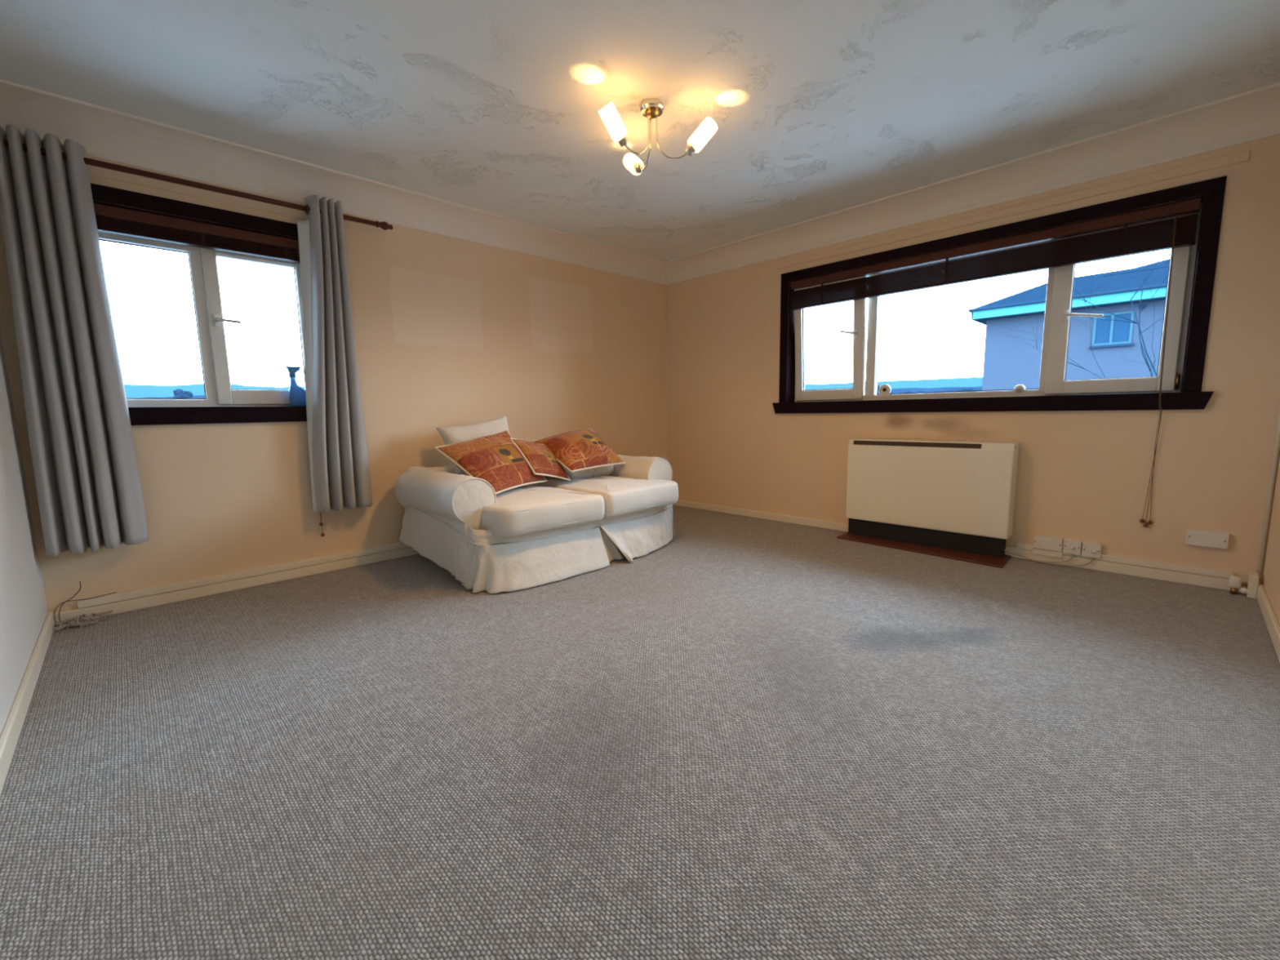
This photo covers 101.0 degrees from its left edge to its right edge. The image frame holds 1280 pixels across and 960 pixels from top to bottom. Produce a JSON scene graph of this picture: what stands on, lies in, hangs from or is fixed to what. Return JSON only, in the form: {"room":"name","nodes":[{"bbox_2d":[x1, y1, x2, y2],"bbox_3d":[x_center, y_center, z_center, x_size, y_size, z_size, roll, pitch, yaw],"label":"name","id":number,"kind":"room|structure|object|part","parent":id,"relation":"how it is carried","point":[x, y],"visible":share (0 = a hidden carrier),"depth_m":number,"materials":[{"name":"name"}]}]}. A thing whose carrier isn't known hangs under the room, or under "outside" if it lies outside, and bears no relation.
{"room":"living room","nodes":[
{"label":"living room","id":0,"kind":"room"},
{"bbox_2d":[0,330,48,736],"bbox_3d":[-1.447,-0.292,0.761,0.260,2.600,4.358,-8,10,-44],"label":"wall","id":1,"kind":"structure","parent":0,"point":[24,611],"depth_m":2.09,"materials":[{"name":"beige paint"}]},
{"bbox_2d":[0,612,54,795],"bbox_3d":[-1.412,0.837,1.093,0.018,0.075,4.080,-8,10,-44],"label":"baseboard","id":2,"kind":"structure","parent":1,"relation":"attached to","point":[11,733],"depth_m":1.77,"materials":[{"name":"beige paint"}]},
{"bbox_2d":[0,155,667,613],"bbox_3d":[-1.385,-0.718,4.020,4.941,2.600,0.260,-8,10,-44],"label":"wall","id":3,"kind":"structure","parent":0,"point":[449,331],"depth_m":3.59,"materials":[{"name":"paint"}]},
{"bbox_2d":[3,139,393,230],"bbox_3d":[-2.226,-1.518,2.829,1.711,0.110,0.131,-8,10,-44],"label":"pole","id":4,"kind":"object","parent":3,"relation":"attached to","point":[384,225],"visible":0.73,"depth_m":2.73,"materials":[{"name":"brown wood"}]},
{"bbox_2d":[0,124,148,556],"bbox_3d":[-2.644,-0.594,2.448,0.355,1.876,0.139,-8,10,-44],"label":"curtain","id":5,"kind":"object","parent":4,"relation":"hanging from","point":[88,486],"visible":0.99,"depth_m":2.42,"materials":[{"name":"grey fabric"}]},
{"bbox_2d":[297,195,373,512],"bbox_3d":[-1.868,-0.731,3.209,0.346,1.851,0.130,-8,10,-44],"label":"curtain","id":6,"kind":"object","parent":4,"relation":"hanging from","point":[339,460],"visible":1,"depth_m":3.18,"materials":[{"name":"grey fabric"}]},
{"bbox_2d":[90,182,306,425],"bbox_3d":[-2.381,-0.895,2.931,1.204,1.153,0.199,-8,10,-44],"label":"window","id":7,"kind":"structure","parent":3,"relation":"in","point":[222,403],"depth_m":2.94,"materials":[{"name":"white plastic"}]},
{"bbox_3d":[-2.331,-0.935,2.873,1.163,1.062,0.014,-8,10,-44],"label":"architrave","id":8,"kind":"part","parent":7,"relation":"part of","materials":[{"name":"brown wood"}]},
{"bbox_3d":[-2.428,-0.906,2.978,1.003,0.982,0.065,-8,10,-44],"label":"frame","id":9,"kind":"part","parent":7,"relation":"part of","materials":[{"name":"white plastic"}]},
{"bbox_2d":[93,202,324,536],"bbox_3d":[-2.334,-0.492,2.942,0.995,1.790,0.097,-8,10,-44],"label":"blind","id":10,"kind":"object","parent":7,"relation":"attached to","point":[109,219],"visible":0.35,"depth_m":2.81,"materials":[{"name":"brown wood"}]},
{"bbox_3d":[-2.362,-1.269,2.856,0.985,0.016,0.046,-8,10,-44],"label":"rail","id":11,"kind":"part","parent":10,"relation":"part of","materials":[{"name":"brown wood"}]},
{"bbox_3d":[-2.008,-0.552,3.215,0.018,1.640,0.042,-3,8,-12],"label":"pull cord","id":12,"kind":"part","parent":10,"relation":"part of","materials":[{"name":"fabric"}]},
{"bbox_3d":[-2.374,-0.895,2.957,0.028,0.068,0.012,-8,10,-44],"label":"handle","id":13,"kind":"part","parent":7,"relation":"part of","materials":[{"name":"white plastic"}]},
{"bbox_3d":[-2.321,-0.896,2.971,0.114,0.024,0.043,-8,10,-44],"label":"lever","id":14,"kind":"part","parent":7,"relation":"part of","materials":[{"name":"white plastic"}]},
{"bbox_3d":[-2.244,-0.914,3.134,0.502,0.923,0.060,-8,10,-44],"label":"opening sash","id":15,"kind":"part","parent":7,"relation":"part of","materials":[{"name":"white plastic"}]},
{"bbox_2d":[284,365,306,406],"bbox_3d":[-2.089,-0.569,3.212,0.104,0.240,0.058,-8,10,-44],"label":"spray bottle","id":16,"kind":"object","parent":7,"relation":"on","point":[297,395],"visible":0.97,"depth_m":3.19,"materials":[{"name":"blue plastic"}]},
{"bbox_2d":[87,164,349,228],"bbox_3d":[-2.348,-1.525,2.792,1.471,0.050,0.012,-8,10,-44],"label":"trim","id":17,"kind":"structure","parent":3,"relation":"attached to","point":[93,171],"depth_m":2.78,"materials":[{"name":"paint"}]},
{"bbox_2d":[53,542,418,622],"bbox_3d":[-1.269,0.452,4.072,4.421,0.062,0.018,-8,10,-44],"label":"baseboard","id":18,"kind":"structure","parent":3,"relation":"attached to","point":[133,604],"depth_m":3.02,"materials":[{"name":"beige paint"}]},
{"bbox_2d":[0,79,667,284],"bbox_3d":[-1.244,-1.809,3.712,4.421,0.162,0.200,-8,10,-44],"label":"trim","id":19,"kind":"structure","parent":3,"relation":"attached to","point":[104,133],"depth_m":2.97,"materials":[{"name":"white paint"}]},
{"bbox_2d":[666,284,668,461],"bbox_3d":[0.287,-0.884,5.456,0.010,2.180,0.010,-8,10,-44],"label":"trim","id":20,"kind":"structure","parent":3,"relation":"attached to","point":[666,285],"depth_m":5.42,"materials":[{"name":"beige paint"}]},
{"bbox_2d":[0,505,1279,959],"bbox_3d":[0.158,0.697,2.632,4.421,0.100,4.098,-8,10,-44],"label":"floor","id":21,"kind":"structure","parent":0,"point":[740,737],"depth_m":1.48,"materials":[{"name":"carpet"}]},
{"bbox_2d":[53,581,116,632],"bbox_3d":[-2.695,0.604,2.559,0.225,0.200,0.162,-8,10,-44],"label":"cable tangle","id":22,"kind":"object","parent":21,"relation":"on","point":[85,620],"visible":1,"depth_m":2.55,"materials":[{"name":"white plastic"}]},
{"bbox_2d":[395,454,678,593],"bbox_3d":[-0.595,0.190,3.724,1.798,0.639,1.218,-8,10,-44],"label":"sofa","id":23,"kind":"object","parent":21,"relation":"on","point":[526,536],"visible":0.93,"depth_m":3.19,"materials":[{"name":"beige fabric"}]},
{"bbox_3d":[-1.235,0.171,3.288,0.282,0.452,0.875,-8,10,-44],"label":"arm","id":24,"kind":"part","parent":23,"relation":"part of","materials":[{"name":"beige fabric"}]},
{"bbox_2d":[435,414,509,475],"bbox_3d":[-1.107,-0.229,3.719,0.560,0.458,0.270,-8,10,-44],"label":"cushion","id":25,"kind":"object","parent":23,"relation":"on","point":[455,434],"visible":0.35,"depth_m":3.64,"materials":[{"name":"white fabric"}]},
{"bbox_3d":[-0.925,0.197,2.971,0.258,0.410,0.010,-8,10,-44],"label":"arm","id":26,"kind":"part","parent":23,"relation":"part of","materials":[{"name":"beige fabric"}]},
{"bbox_3d":[-0.945,0.055,4.066,1.635,0.447,0.221,-8,10,-44],"label":"backrest","id":27,"kind":"part","parent":23,"relation":"part of","materials":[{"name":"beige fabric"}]},
{"bbox_2d":[435,429,546,494],"bbox_3d":[-0.980,-0.134,3.442,0.470,0.370,0.635,2,8,21],"label":"throw cushion","id":28,"kind":"object","parent":23,"relation":"on","point":[495,459],"visible":0.81,"depth_m":3.33,"materials":[{"name":"orange fabric"}]},
{"bbox_2d":[510,437,570,480],"bbox_3d":[-0.682,-0.145,3.715,0.262,0.321,0.401,5,9,36],"label":"throw cushion","id":29,"kind":"object","parent":23,"relation":"on","point":[540,458],"visible":0.93,"depth_m":3.63,"materials":[{"name":"orange fabric"}]},
{"bbox_2d":[481,484,604,536],"bbox_3d":[-0.793,0.162,3.403,0.731,0.191,0.936,-8,10,-44],"label":"seat cushion","id":30,"kind":"object","parent":23,"relation":"on","point":[530,509],"depth_m":3.09,"materials":[{"name":"beige fabric"}]},
{"bbox_3d":[-0.317,0.246,3.405,1.576,0.121,0.142,-7,10,-40],"label":"rail","id":31,"kind":"part","parent":23,"relation":"part of","materials":[{"name":"beige fabric"}]},
{"bbox_2d":[561,465,613,479],"bbox_3d":[-0.500,-0.177,4.111,0.540,0.351,0.419,-8,10,-44],"label":"cushion","id":32,"kind":"object","parent":23,"relation":"on","point":[605,470],"visible":0.18,"depth_m":4.01,"materials":[{"name":"white fabric"}]},
{"bbox_2d":[531,427,625,472],"bbox_3d":[-0.447,-0.238,3.984,0.591,0.287,0.432,-8,10,-44],"label":"throw cushion","id":33,"kind":"object","parent":32,"relation":"on","point":[578,450],"visible":0.88,"depth_m":3.86,"materials":[{"name":"orange fabric"}]},
{"bbox_2d":[533,475,678,517],"bbox_3d":[-0.260,0.080,3.917,0.746,0.193,0.933,-8,10,-44],"label":"seat cushion","id":34,"kind":"object","parent":23,"relation":"on","point":[623,495],"depth_m":3.64,"materials":[{"name":"beige fabric"}]},
{"bbox_3d":[-0.151,0.020,4.336,0.281,0.457,0.875,-8,10,-44],"label":"arm","id":35,"kind":"part","parent":23,"relation":"part of","materials":[{"name":"beige fabric"}]},
{"bbox_3d":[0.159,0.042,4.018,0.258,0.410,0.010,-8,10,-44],"label":"arm","id":36,"kind":"part","parent":23,"relation":"part of","materials":[{"name":"beige fabric"}]},
{"bbox_2d":[836,532,1011,568],"bbox_3d":[1.937,0.471,3.699,0.315,0.013,1.080,-8,10,-44],"label":"board","id":37,"kind":"object","parent":21,"relation":"on","point":[992,561],"visible":0.76,"depth_m":3.57,"materials":[{"name":"brown wood"}]},
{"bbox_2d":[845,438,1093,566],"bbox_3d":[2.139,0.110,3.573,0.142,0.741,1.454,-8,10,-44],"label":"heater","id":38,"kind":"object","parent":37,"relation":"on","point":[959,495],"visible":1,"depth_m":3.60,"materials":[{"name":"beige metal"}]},
{"bbox_2d":[853,440,982,448],"bbox_3d":[1.906,-0.251,3.686,0.029,0.030,0.830,-8,10,-44],"label":"outlet","id":39,"kind":"object","parent":38,"relation":"attached to","point":[880,444],"depth_m":3.67,"materials":[{"name":"black metal"}]},
{"bbox_3d":[1.949,0.054,3.666,0.010,0.548,1.040,-8,10,-44],"label":"panel","id":40,"kind":"part","parent":38,"relation":"part of","materials":[{"name":"beige metal"}]},
{"bbox_2d":[1227,575,1248,594],"bbox_3d":[3.065,0.540,2.702,0.049,0.095,0.072,-8,10,-44],"label":"radiator valve","id":41,"kind":"object","parent":21,"relation":"on","point":[1235,583],"visible":1,"depth_m":2.69,"materials":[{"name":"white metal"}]},
{"bbox_3d":[3.074,0.563,2.684,0.032,0.030,0.032,-8,10,-44],"label":"drain knob","id":42,"kind":"part","parent":41,"relation":"part of","materials":[{"name":"white plastic"}]},
{"bbox_2d":[1245,572,1259,598],"bbox_3d":[3.100,0.532,2.670,0.085,0.118,0.032,-8,10,-44],"label":"boxing","id":43,"kind":"object","parent":21,"relation":"on","point":[1253,578],"visible":0.96,"depth_m":2.64,"materials":[{"name":"beige paint"}]},
{"bbox_2d":[0,0,1279,260],"bbox_3d":[0.116,-1.781,2.309,4.421,0.100,4.098,-8,10,-44],"label":"ceiling","id":44,"kind":"structure","parent":0,"point":[818,108],"depth_m":2.29,"materials":[{"name":"white paint"}]},
{"bbox_2d":[598,98,717,174],"bbox_3d":[0.006,-1.627,2.465,0.507,0.241,0.543,-8,10,-44],"label":"ceiling light","id":45,"kind":"object","parent":44,"relation":"attached to","point":[651,108],"visible":1,"depth_m":2.43,"materials":[{"name":"white glass"}]},
{"bbox_3d":[-0.119,-1.584,2.333,0.136,0.143,0.077,-8,10,-44],"label":"lamp shade","id":46,"kind":"part","parent":45,"relation":"part of","materials":[{"name":"white glass"}]},
{"bbox_3d":[-0.034,-1.622,2.707,0.073,0.131,0.146,-4,8,-22],"label":"lamp shade","id":47,"kind":"part","parent":45,"relation":"part of","materials":[{"name":"white glass"}]},
{"bbox_3d":[-0.015,-1.599,2.421,0.157,0.196,0.008,-7,10,-40],"label":"arm","id":48,"kind":"part","parent":45,"relation":"part of","materials":[{"name":"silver metal"}]},
{"bbox_3d":[0.022,-1.619,2.568,0.008,0.197,0.153,-4,8,-22],"label":"arm","id":49,"kind":"part","parent":45,"relation":"part of","materials":[{"name":"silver metal"}]},
{"bbox_3d":[0.153,-1.608,2.470,0.156,0.196,0.008,0,7,7],"label":"arm","id":50,"kind":"part","parent":45,"relation":"part of","materials":[{"name":"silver metal"}]},
{"bbox_3d":[0.291,-1.605,2.455,0.138,0.141,0.073,0,7,7],"label":"lamp shade","id":51,"kind":"part","parent":45,"relation":"part of","materials":[{"name":"white glass"}]},
{"bbox_2d":[666,133,1279,582],"bbox_3d":[1.902,-0.771,3.996,0.260,2.600,4.358,-8,10,-44],"label":"wall","id":52,"kind":"structure","parent":0,"point":[1084,476],"depth_m":3.17,"materials":[{"name":"paint"}]},
{"bbox_2d":[672,499,1247,592],"bbox_3d":[1.738,0.392,4.137,0.018,0.062,4.080,-8,10,-44],"label":"baseboard","id":53,"kind":"structure","parent":52,"relation":"attached to","point":[1213,582],"depth_m":3.20,"materials":[{"name":"beige paint"}]},
{"bbox_2d":[666,82,1279,284],"bbox_3d":[1.628,-1.867,3.785,0.200,0.162,4.098,-8,10,-44],"label":"trim","id":54,"kind":"structure","parent":52,"relation":"attached to","point":[1251,115],"depth_m":3.14,"materials":[{"name":"white paint"}]},
{"bbox_2d":[772,175,1226,413],"bbox_3d":[2.119,-1.054,3.651,0.219,1.154,2.595,-8,10,-44],"label":"window","id":55,"kind":"structure","parent":52,"relation":"in","point":[1193,273],"depth_m":3.22,"materials":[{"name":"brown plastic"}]},
{"bbox_3d":[1.530,-1.121,4.279,0.054,0.935,0.576,-13,14,-43],"label":"opening sash","id":56,"kind":"part","parent":55,"relation":"part of","materials":[{"name":"white plastic"}]},
{"bbox_3d":[1.618,-1.145,4.093,0.043,0.044,0.122,-13,14,-43],"label":"lever","id":57,"kind":"part","parent":55,"relation":"part of","materials":[{"name":"white plastic"}]},
{"bbox_3d":[1.673,-1.134,4.078,0.012,0.068,0.028,-13,14,-43],"label":"handle","id":58,"kind":"part","parent":55,"relation":"part of","materials":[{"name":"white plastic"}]},
{"bbox_2d":[790,197,1201,527],"bbox_3d":[2.079,-0.684,3.648,0.097,1.732,2.337,-8,10,-44],"label":"blind","id":59,"kind":"object","parent":55,"relation":"attached to","point":[1179,232],"visible":1,"depth_m":3.25,"materials":[{"name":"brown wood"}]},
{"bbox_3d":[2.082,-1.333,3.578,0.048,0.016,2.327,-8,10,-44],"label":"rail","id":60,"kind":"part","parent":59,"relation":"part of","materials":[{"name":"brown wood"}]},
{"bbox_3d":[2.824,-0.582,2.853,0.042,1.630,0.032,-8,10,-44],"label":"pull cord","id":61,"kind":"part","parent":59,"relation":"part of","materials":[{"name":"brown fabric"}]},
{"bbox_3d":[2.823,-0.570,2.855,0.042,1.655,0.029,-8,10,-44],"label":"pull cord","id":62,"kind":"part","parent":59,"relation":"part of","materials":[{"name":"fabric"}]},
{"bbox_3d":[2.820,-0.580,2.856,0.032,1.635,0.039,-4,8,-22],"label":"pull cord","id":63,"kind":"part","parent":59,"relation":"part of","materials":[{"name":"fabric"}]},
{"bbox_3d":[2.578,-1.000,3.198,0.012,0.068,0.028,-8,10,-44],"label":"handle","id":64,"kind":"part","parent":55,"relation":"part of","materials":[{"name":"white plastic"}]},
{"bbox_3d":[2.618,-0.975,3.121,0.043,0.051,0.189,-8,10,-44],"label":"lever","id":65,"kind":"part","parent":55,"relation":"part of","materials":[{"name":"white plastic"}]},
{"bbox_3d":[2.754,-0.988,3.069,0.058,0.949,0.576,-8,10,-44],"label":"opening sash","id":66,"kind":"part","parent":55,"relation":"part of","materials":[{"name":"white plastic"}]},
{"bbox_2d":[777,149,1250,269],"bbox_3d":[2.062,-1.689,3.498,0.012,0.049,2.607,-8,10,-44],"label":"curtain rail","id":67,"kind":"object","parent":52,"relation":"attached to","point":[1244,156],"depth_m":3.14,"materials":[{"name":"paint"}]},
{"bbox_2d":[1031,547,1062,558],"bbox_3d":[2.547,0.454,3.300,0.030,0.037,0.152,-8,10,-44],"label":"box","id":68,"kind":"object","parent":52,"relation":"attached to","point":[1035,551],"visible":1,"depth_m":3.29,"materials":[{"name":"white plastic"}]},
{"bbox_2d":[1032,534,1063,551],"bbox_3d":[2.543,0.393,3.289,0.037,0.082,0.147,-8,10,-44],"label":"blank plate","id":69,"kind":"object","parent":52,"relation":"attached to","point":[1042,542],"visible":1,"depth_m":3.28,"materials":[{"name":"white plastic"}]},
{"bbox_2d":[1062,538,1081,555],"bbox_3d":[2.623,0.406,3.201,0.049,0.085,0.084,-8,10,-44],"label":"fused spur","id":70,"kind":"object","parent":52,"relation":"attached to","point":[1070,546],"visible":1,"depth_m":3.19,"materials":[{"name":"white plastic"}]},
{"bbox_2d":[1081,542,1102,558],"bbox_3d":[2.685,0.417,3.137,0.049,0.084,0.086,-8,10,-44],"label":"fused spur","id":71,"kind":"object","parent":52,"relation":"attached to","point":[1089,549],"visible":1,"depth_m":3.13,"materials":[{"name":"white plastic"}]},
{"bbox_2d":[1015,542,1234,578],"bbox_3d":[2.764,0.461,3.083,0.020,0.036,0.940,-8,10,-44],"label":"trim","id":72,"kind":"structure","parent":52,"relation":"attached to","point":[1193,570],"depth_m":2.95,"materials":[{"name":"beige paint"}]},
{"bbox_2d":[1185,528,1229,549],"bbox_3d":[3.009,0.311,2.800,0.031,0.085,0.154,-8,10,-44],"label":"blank plate","id":73,"kind":"object","parent":52,"relation":"attached to","point":[1211,539],"visible":1,"depth_m":2.79,"materials":[{"name":"white plastic"}]},
{"bbox_2d":[1257,407,1279,573],"bbox_3d":[3.132,-0.610,2.544,0.016,2.185,0.016,-8,10,-44],"label":"trim","id":74,"kind":"structure","parent":52,"relation":"attached to","point":[1277,442],"depth_m":2.63,"materials":[{"name":"beige paint"}]},
{"bbox_2d":[1262,455,1279,625],"bbox_3d":[1.659,-0.366,0.921,4.421,2.600,0.260,-8,10,-44],"label":"wall","id":75,"kind":"structure","parent":0,"point":[1271,573],"depth_m":2.48,"materials":[{"name":"paint"}]},
{"bbox_2d":[1256,582,1279,662],"bbox_3d":[1.581,0.778,1.171,4.385,0.070,0.018,-8,10,-44],"label":"baseboard","id":76,"kind":"structure","parent":75,"relation":"attached to","point":[1273,625],"depth_m":2.28,"materials":[{"name":"beige paint"}]},
{"label":"outside","id":77,"kind":"structure","parent":0,"visible":0},
{"label":"ground","id":78,"kind":"structure","parent":77,"visible":0},
{"bbox_2d":[968,258,1169,391],"bbox_3d":[27.391,-4.570,22.633,13.530,12.250,20.350,-8,10,-44],"label":"house","id":79,"kind":"structure","parent":78,"relation":"on","point":[1009,362],"depth_m":22.58,"materials":[{"name":"blue paint"}]},
{"bbox_3d":[19.528,-6.239,21.800,0.010,1.180,1.120,-8,10,-44],"label":"pane","id":80,"kind":"part","parent":79,"relation":"part of","materials":[{"name":"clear glass"}]},
{"bbox_2d":[1138,304,1146,309],"bbox_3d":[20.105,-6.925,21.108,0.040,0.160,0.220,-8,10,-44],"label":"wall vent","id":81,"kind":"object","parent":79,"relation":"attached to","point":[1142,306],"depth_m":21.09,"materials":[{"name":"blue"}]},
{"bbox_2d":[973,248,1169,378],"bbox_3d":[16.221,-4.898,18.258,8.039,14.424,10.105,0,8,9],"label":"bare tree","id":82,"kind":"object","parent":78,"relation":"on","point":[1144,282],"visible":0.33,"depth_m":17.85,"materials":[{"name":"brown plant"}]},
{"label":"field","id":83,"kind":"object","parent":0,"visible":0},
{"bbox_2d":[173,388,192,398],"bbox_3d":[-45.514,-5.103,52.833,2.267,7.973,2.097,-8,10,-44],"label":"tree","id":84,"kind":"object","parent":83,"relation":"on","point":[178,393],"visible":0.16,"depth_m":52.19,"materials":[{"name":"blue plant"}]},
{"bbox_2d":[876,385,891,395],"bbox_3d":[28.601,-7.524,63.306,3.803,7.560,3.411,-4,8,-24],"label":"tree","id":85,"kind":"object","parent":83,"relation":"on","point":[877,386],"visible":0.02,"depth_m":62.08,"materials":[{"name":"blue plant"}]},
{"bbox_2d":[955,387,973,392],"bbox_3d":[44.032,-8.717,71.193,3.113,7.364,3.458,-8,10,-44],"label":"tree","id":86,"kind":"object","parent":83,"relation":"on","point":[963,388],"visible":0.02,"depth_m":70.26,"materials":[{"name":"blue plant"}]},
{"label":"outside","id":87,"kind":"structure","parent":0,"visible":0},
{"bbox_2d":[124,377,982,398],"bbox_3d":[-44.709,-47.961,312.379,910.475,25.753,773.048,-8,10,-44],"label":"hills","id":88,"kind":"structure","parent":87,"point":[132,391],"depth_m":342.54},
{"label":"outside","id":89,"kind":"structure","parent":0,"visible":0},
{"bbox_2d":[142,386,982,398],"bbox_3d":[-20.622,-23.836,176.021,429.446,12.386,364.535,-8,10,-44],"label":"wooded ridge","id":90,"kind":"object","parent":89,"point":[946,388],"depth_m":179.60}
]}

